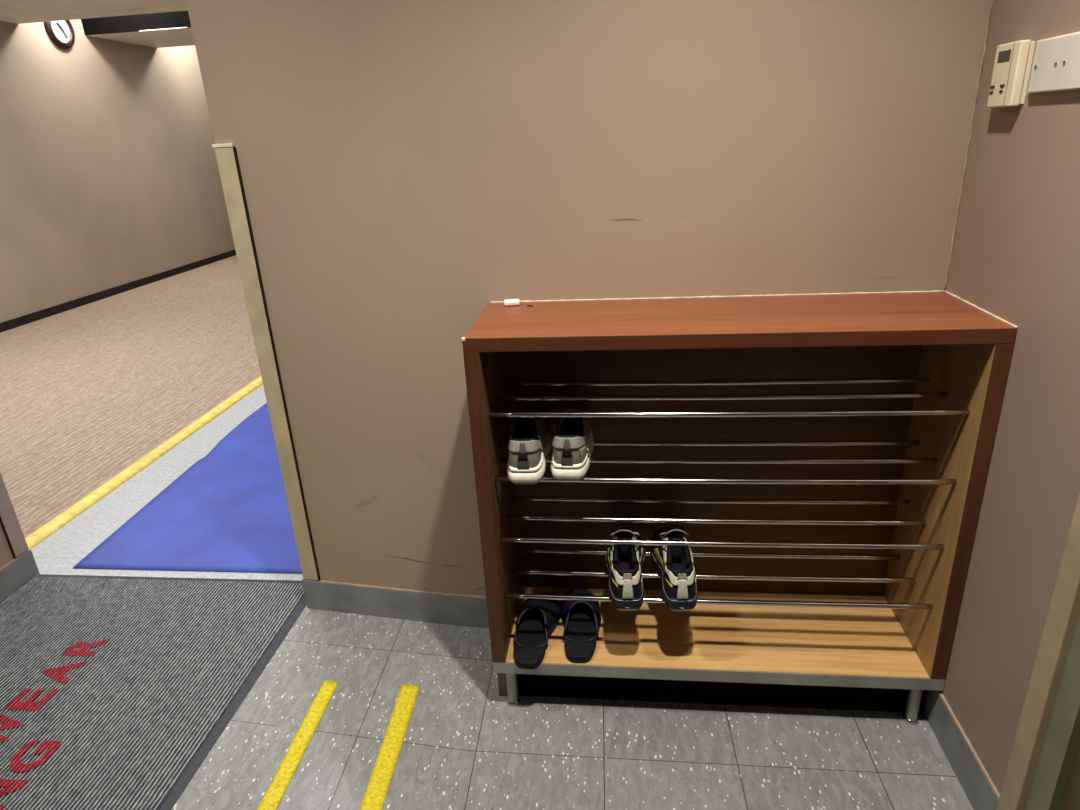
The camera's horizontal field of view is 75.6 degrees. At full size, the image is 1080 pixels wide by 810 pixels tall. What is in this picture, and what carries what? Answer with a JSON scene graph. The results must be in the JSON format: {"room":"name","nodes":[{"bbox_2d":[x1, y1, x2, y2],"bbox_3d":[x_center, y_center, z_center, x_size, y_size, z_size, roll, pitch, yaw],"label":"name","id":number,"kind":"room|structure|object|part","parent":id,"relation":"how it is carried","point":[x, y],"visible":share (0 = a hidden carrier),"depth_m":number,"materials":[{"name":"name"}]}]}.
{"room":"entrance shoe area","nodes":[
{"label":"entrance shoe area","id":0,"kind":"room"},
{"bbox_2d":[0,524,14,568],"bbox_3d":[-2.096,0.027,0.544,0.155,2.500,3.200,0,21,7],"label":"wall","id":1,"kind":"structure","parent":0,"point":[6,556],"depth_m":2.34,"materials":[{"name":"beige paint"}]},
{"bbox_2d":[0,473,28,557],"bbox_3d":[-1.821,-0.090,2.169,0.007,1.292,0.053,0,21,7],"label":"trim","id":2,"kind":"structure","parent":1,"relation":"attached to","point":[8,516],"depth_m":2.36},
{"bbox_2d":[0,550,37,601],"bbox_3d":[-1.956,1.143,0.971,0.007,0.100,3.200,0,21,7],"label":"baseboard","id":3,"kind":"structure","parent":1,"relation":"attached to","point":[22,570],"depth_m":2.38,"materials":[{"name":"grey plastic"}]},
{"bbox_2d":[29,550,39,573],"bbox_3d":[-1.859,0.555,2.462,0.162,0.100,0.007,0,21,7],"label":"baseboard","id":4,"kind":"structure","parent":1,"relation":"attached to","point":[29,550],"depth_m":2.45,"materials":[{"name":"grey plastic"}]},
{"bbox_2d":[0,0,187,23],"bbox_3d":[-3.524,-1.997,2.398,3.095,0.060,7.800,0,21,7],"label":"ceiling","id":5,"kind":"structure","parent":0,"point":[12,11],"depth_m":5.75,"materials":[{"name":"paint"}]},
{"bbox_2d":[0,19,234,322],"bbox_3d":[-4.805,-2.028,5.349,0.150,3.100,13.000,0,21,7],"label":"wall","id":6,"kind":"structure","parent":0,"point":[110,175],"depth_m":7.11,"materials":[{"name":"beige paint"}]},
{"bbox_2d":[44,20,74,48],"bbox_3d":[-4.563,-3.577,6.627,0.047,0.344,0.344,0,21,7],"label":"wall clock","id":7,"kind":"object","parent":6,"relation":"attached to","point":[61,33],"visible":0.7,"depth_m":6.63,"materials":[{"name":"brown wood"}]},
{"bbox_2d":[0,250,235,332],"bbox_3d":[-4.649,-0.625,5.888,0.012,0.074,13.000,0,21,7],"label":"baseboard","id":8,"kind":"structure","parent":6,"relation":"attached to","point":[13,323],"depth_m":7.18,"materials":[{"name":"plastic"}]},
{"bbox_2d":[0,255,260,537],"bbox_3d":[-3.230,-0.575,5.742,3.165,0.054,13.000,0,21,7],"label":"floor","id":9,"kind":"structure","parent":0,"point":[88,391],"depth_m":4.56,"materials":[{"name":"beige carpet"}]},
{"bbox_2d":[81,11,194,47],"bbox_3d":[-2.134,-4.064,7.167,4.750,0.300,1.170,0,21,7],"label":"ceiling","id":10,"kind":"structure","parent":0,"point":[126,28],"depth_m":6.92,"materials":[{"name":"paint"}]},
{"bbox_2d":[139,27,187,31],"bbox_3d":[-3.705,-3.696,6.853,0.500,0.008,0.016,0,21,7],"label":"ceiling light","id":11,"kind":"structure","parent":10,"relation":"attached to","point":[178,27],"depth_m":6.85,"materials":[{"name":"white plastic"}]},
{"bbox_2d":[31,384,972,809],"bbox_3d":[-0.094,-0.411,4.898,3.110,0.050,12.000,0,21,7],"label":"floor","id":12,"kind":"structure","parent":0,"point":[463,747],"depth_m":1.68,"materials":[{"name":"tile"}]},
{"bbox_2d":[25,376,262,549],"bbox_3d":[-1.677,-0.423,5.079,0.081,0.038,12.000,0,21,7],"label":"trim","id":13,"kind":"structure","parent":12,"relation":"on","point":[32,540],"depth_m":3.20,"materials":[{"name":"yellow paint"}]},
{"bbox_2d":[0,574,306,809],"bbox_3d":[-1.371,0.985,1.421,1.053,0.007,2.133,0,21,7],"label":"entrance mat","id":14,"kind":"object","parent":12,"relation":"on","point":[115,691],"visible":1,"depth_m":1.95,"materials":[{"name":"rubber"}]},
{"bbox_2d":[73,403,301,573],"bbox_3d":[-0.956,0.146,3.512,1.338,0.007,2.357,0,21,7],"label":"mat","id":15,"kind":"object","parent":12,"relation":"on","point":[228,511],"visible":0.23,"depth_m":2.75,"materials":[{"name":"fabric"}]},
{"bbox_2d":[257,680,338,809],"bbox_3d":[-0.629,0.984,1.330,0.045,0.001,1.253,-1,21,6],"label":"tape","id":16,"kind":"object","parent":12,"relation":"on","point":[280,782],"visible":1,"depth_m":1.70,"materials":[{"name":"yellow plastic"}]},
{"bbox_2d":[360,683,419,809],"bbox_3d":[-0.390,0.983,1.301,0.051,0.001,1.254,-1,21,5],"label":"tape","id":17,"kind":"object","parent":12,"relation":"on","point":[380,779],"visible":1,"depth_m":1.68,"materials":[{"name":"yellow plastic"}]},
{"bbox_2d":[462,290,1017,723],"bbox_3d":[0.406,0.254,1.683,1.060,0.999,0.319,0,21,7],"label":"shoe rack","id":18,"kind":"object","parent":12,"relation":"on","point":[823,459],"depth_m":1.70,"materials":[{"name":"red laminate"}]},
{"bbox_3d":[-0.105,0.207,1.723,0.033,0.801,0.315,0,21,7],"label":"panel","id":19,"kind":"part","parent":18,"relation":"part of","materials":[{"name":"red laminate"}]},
{"bbox_3d":[-0.068,-0.246,1.674,0.038,0.013,0.026,-3,21,-1],"label":"white cap","id":20,"kind":"part","parent":18,"relation":"part of","materials":[{"name":"white plastic"}]},
{"bbox_3d":[-0.072,0.708,1.782,0.027,0.110,0.027,0,21,7],"label":"leg","id":21,"kind":"part","parent":18,"relation":"part of","materials":[{"name":"metal"}]},
{"bbox_2d":[507,409,553,484],"bbox_3d":[-0.024,0.066,1.657,0.101,0.126,0.305,-1,21,5],"label":"sneaker","id":22,"kind":"object","parent":18,"relation":"on","point":[531,440],"visible":0.9,"depth_m":1.54,"materials":[{"name":"grey fabric"}]},
{"bbox_2d":[514,593,560,668],"bbox_3d":[-0.009,0.561,1.808,0.112,0.070,0.279,1,22,10],"label":"slipper","id":23,"kind":"object","parent":18,"relation":"on","point":[537,619],"visible":0.91,"depth_m":1.79,"materials":[{"name":"black rubber"}]},
{"bbox_2d":[551,406,593,480],"bbox_3d":[0.077,0.058,1.663,0.101,0.126,0.305,0,22,8],"label":"sneaker","id":24,"kind":"object","parent":18,"relation":"on","point":[573,441],"visible":0.91,"depth_m":1.54,"materials":[{"name":"grey fabric"}]},
{"bbox_2d":[560,588,600,662],"bbox_3d":[0.103,0.550,1.821,0.112,0.070,0.279,-1,21,6],"label":"slipper","id":25,"kind":"object","parent":18,"relation":"on","point":[581,620],"visible":0.84,"depth_m":1.80,"materials":[{"name":"black rubber"}]},
{"bbox_2d":[605,526,645,609],"bbox_3d":[0.214,0.366,1.733,0.105,0.132,0.306,-1,21,5],"label":"sneaker","id":26,"kind":"object","parent":18,"relation":"on","point":[624,564],"visible":0.94,"depth_m":1.66,"materials":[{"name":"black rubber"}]},
{"bbox_3d":[0.172,0.397,1.695,0.012,0.037,0.188,-3,21,-1],"label":"quarter panel","id":27,"kind":"part","parent":26,"relation":"part of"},
{"bbox_3d":[0.245,0.392,1.698,0.013,0.037,0.170,1,22,9],"label":"quarter panel","id":28,"kind":"part","parent":26,"relation":"part of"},
{"bbox_2d":[649,526,697,610],"bbox_3d":[0.331,0.364,1.723,0.105,0.132,0.306,-1,21,4],"label":"sneaker","id":29,"kind":"object","parent":18,"relation":"on","point":[674,564],"visible":0.94,"depth_m":1.65,"materials":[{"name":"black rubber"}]},
{"bbox_3d":[0.298,0.394,1.684,0.013,0.037,0.189,-3,21,0],"label":"quarter panel","id":30,"kind":"part","parent":29,"relation":"part of","materials":[{"name":"fabric"}]},
{"bbox_3d":[0.425,0.393,1.833,0.993,0.015,0.012,0,21,7],"label":"rod","id":31,"kind":"part","parent":18,"relation":"part of","materials":[{"name":"silver metal"}]},
{"bbox_3d":[0.417,0.244,1.775,0.993,0.015,0.012,0,21,7],"label":"rod","id":32,"kind":"part","parent":18,"relation":"part of","materials":[{"name":"silver metal"}]},
{"bbox_3d":[0.415,0.428,1.743,0.993,0.015,0.012,0,21,7],"label":"rod","id":33,"kind":"part","parent":18,"relation":"part of","materials":[{"name":"silver metal"}]},
{"bbox_3d":[0.409,0.094,1.717,0.993,0.015,0.012,0,21,7],"label":"rod","id":34,"kind":"part","parent":18,"relation":"part of","materials":[{"name":"silver metal"}]},
{"bbox_3d":[0.420,0.147,1.805,0.991,0.800,0.006,0,21,7],"label":"panel","id":35,"kind":"part","parent":18,"relation":"part of","materials":[{"name":"brown wood"}]},
{"bbox_3d":[0.407,0.280,1.685,0.993,0.015,0.012,0,21,7],"label":"rod","id":36,"kind":"part","parent":18,"relation":"part of","materials":[{"name":"silver metal"}]},
{"bbox_3d":[0.401,-0.054,1.659,0.993,0.015,0.012,0,21,7],"label":"rod","id":37,"kind":"part","parent":18,"relation":"part of","materials":[{"name":"silver metal"}]},
{"bbox_3d":[0.424,0.585,1.813,0.991,0.022,0.312,0,21,7],"label":"panel","id":38,"kind":"part","parent":18,"relation":"part of","materials":[{"name":"brown wood"}]},
{"bbox_3d":[0.404,0.465,1.651,0.993,0.015,0.012,0,21,7],"label":"rod","id":39,"kind":"part","parent":18,"relation":"part of","materials":[{"name":"silver metal"}]},
{"bbox_3d":[0.399,0.130,1.627,0.993,0.015,0.012,0,21,7],"label":"rod","id":40,"kind":"part","parent":18,"relation":"part of","materials":[{"name":"silver metal"}]},
{"bbox_3d":[0.408,0.649,1.670,1.056,0.032,0.003,0,21,7],"label":"rail","id":41,"kind":"part","parent":18,"relation":"part of","materials":[{"name":"metal"}]},
{"bbox_3d":[0.396,0.316,1.593,0.993,0.015,0.012,0,21,7],"label":"rod","id":42,"kind":"part","parent":18,"relation":"part of","materials":[{"name":"silver metal"}]},
{"bbox_3d":[0.391,-0.018,1.569,0.993,0.015,0.012,0,21,7],"label":"rod","id":43,"kind":"part","parent":18,"relation":"part of","materials":[{"name":"silver metal"}]},
{"bbox_3d":[0.388,0.167,1.534,0.993,0.015,0.012,0,21,7],"label":"rod","id":44,"kind":"part","parent":18,"relation":"part of","materials":[{"name":"silver metal"}]},
{"bbox_3d":[0.380,0.019,1.476,0.993,0.015,0.012,0,21,7],"label":"rod","id":45,"kind":"part","parent":18,"relation":"part of","materials":[{"name":"silver metal"}]},
{"bbox_3d":[0.383,-0.183,1.511,1.057,0.031,0.315,0,21,7],"label":"panel","id":46,"kind":"part","parent":18,"relation":"part of","materials":[{"name":"red laminate"}]},
{"bbox_3d":[0.896,0.702,1.666,0.027,0.110,0.027,0,21,7],"label":"leg","id":47,"kind":"part","parent":18,"relation":"part of","materials":[{"name":"metal"}]},
{"bbox_3d":[0.912,0.200,1.601,0.033,0.801,0.315,0,21,7],"label":"panel","id":48,"kind":"part","parent":18,"relation":"part of","materials":[{"name":"red laminate"}]},
{"bbox_2d":[186,0,991,595],"bbox_3d":[0.127,-0.537,1.683,1.845,2.500,0.200,0,21,7],"label":"wall","id":49,"kind":"structure","parent":0,"point":[408,168],"depth_m":1.59,"materials":[{"name":"beige paint"}]},
{"bbox_2d":[212,143,234,147],"bbox_3d":[-0.776,-0.636,1.707,0.058,0.008,0.010,2,22,13],"label":"trim","id":50,"kind":"structure","parent":49,"relation":"attached to","point":[227,144],"depth_m":1.70,"materials":[{"name":"beige wood"}]},
{"bbox_2d":[214,147,319,580],"bbox_3d":[-0.743,-0.045,1.938,0.052,1.262,0.008,2,22,13],"label":"trim","id":51,"kind":"structure","parent":49,"relation":"attached to","point":[225,156],"depth_m":1.89,"materials":[{"name":"beige wood"}]},
{"bbox_2d":[302,578,488,627],"bbox_3d":[0.113,0.610,2.043,1.733,0.105,0.049,0,22,9],"label":"baseboard","id":52,"kind":"structure","parent":49,"relation":"attached to","point":[431,608],"depth_m":2.12,"materials":[{"name":"grey plastic"}]},
{"bbox_2d":[944,0,992,289],"bbox_3d":[0.887,-0.942,1.323,0.006,1.458,0.006,0,21,7],"label":"trim","id":53,"kind":"structure","parent":49,"relation":"attached to","point":[992,0],"depth_m":1.47,"materials":[{"name":"beige paint"}]},
{"bbox_2d":[610,572,641,597],"bbox_3d":[0.204,0.420,1.640,0.075,0.034,0.079,-1,21,5],"label":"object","id":54,"kind":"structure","parent":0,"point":[618,592],"depth_m":1.61,"materials":[{"name":"fabric"}]},
{"bbox_2d":[663,572,695,598],"bbox_3d":[0.329,0.417,1.628,0.075,0.034,0.079,-1,21,4],"label":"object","id":55,"kind":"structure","parent":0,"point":[672,592],"depth_m":1.60,"materials":[{"name":"fabric"}]},
{"bbox_2d":[941,0,1079,793],"bbox_3d":[0.940,-0.397,1.212,0.120,2.500,0.598,0,21,7],"label":"wall","id":56,"kind":"structure","parent":0,"point":[1015,255],"depth_m":1.29,"materials":[{"name":"beige paint"}]},
{"bbox_2d":[923,690,999,809],"bbox_3d":[0.936,0.719,1.652,0.007,0.105,0.591,0,21,7],"label":"baseboard","id":57,"kind":"structure","parent":56,"relation":"attached to","point":[975,785],"depth_m":1.52,"materials":[{"name":"grey plastic"}]},
{"bbox_2d":[987,40,1034,107],"bbox_3d":[0.875,-0.614,1.296,0.029,0.109,0.089,0,21,7],"label":"thermostat","id":58,"kind":"object","parent":56,"relation":"attached to","point":[1013,60],"visible":1,"depth_m":1.27,"materials":[{"name":"beige plastic"}]},
{"bbox_3d":[0.884,-0.614,1.295,0.011,0.103,0.082,0,21,7],"label":"plate","id":59,"kind":"part","parent":58,"relation":"part of","materials":[{"name":"beige plastic"}]},
{"bbox_2d":[996,492,1079,809],"bbox_3d":[0.863,-0.101,0.988,0.042,2.120,0.050,0,21,7],"label":"trim","id":60,"kind":"structure","parent":56,"relation":"attached to","point":[1063,615],"depth_m":1.20,"materials":[{"name":"beige wood"}]},
{"bbox_2d":[1027,32,1079,93],"bbox_3d":[0.863,-0.565,1.149,0.014,0.086,0.196,0,21,7],"label":"switch plate","id":61,"kind":"object","parent":56,"relation":"attached to","point":[1056,62],"visible":1,"depth_m":1.16,"materials":[{"name":"beige plastic"}]},
{"bbox_3d":[0.799,-1.086,0.079,0.120,0.380,1.022,0,21,7],"label":"wall","id":62,"kind":"structure","parent":0,"visible":0},
{"bbox_2d":[1025,617,1079,809],"bbox_3d":[0.876,-0.083,0.939,0.045,2.120,0.052,0,21,7],"label":"trim","id":63,"kind":"structure","parent":62,"relation":"attached to","point":[1061,745],"depth_m":1.19,"materials":[{"name":"beige wood"}]},
{"bbox_3d":[0.722,0.341,-0.646,0.120,2.500,1.380,0,21,7],"label":"wall","id":64,"kind":"structure","parent":0,"visible":0},
{"bbox_2d":[1060,746,1079,809],"bbox_3d":[0.808,0.107,0.523,0.105,2.064,0.870,0,21,7],"label":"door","id":65,"kind":"structure","parent":64,"relation":"in","point":[1071,800],"depth_m":1.18,"materials":[{"name":"brown wood"}]}
]}

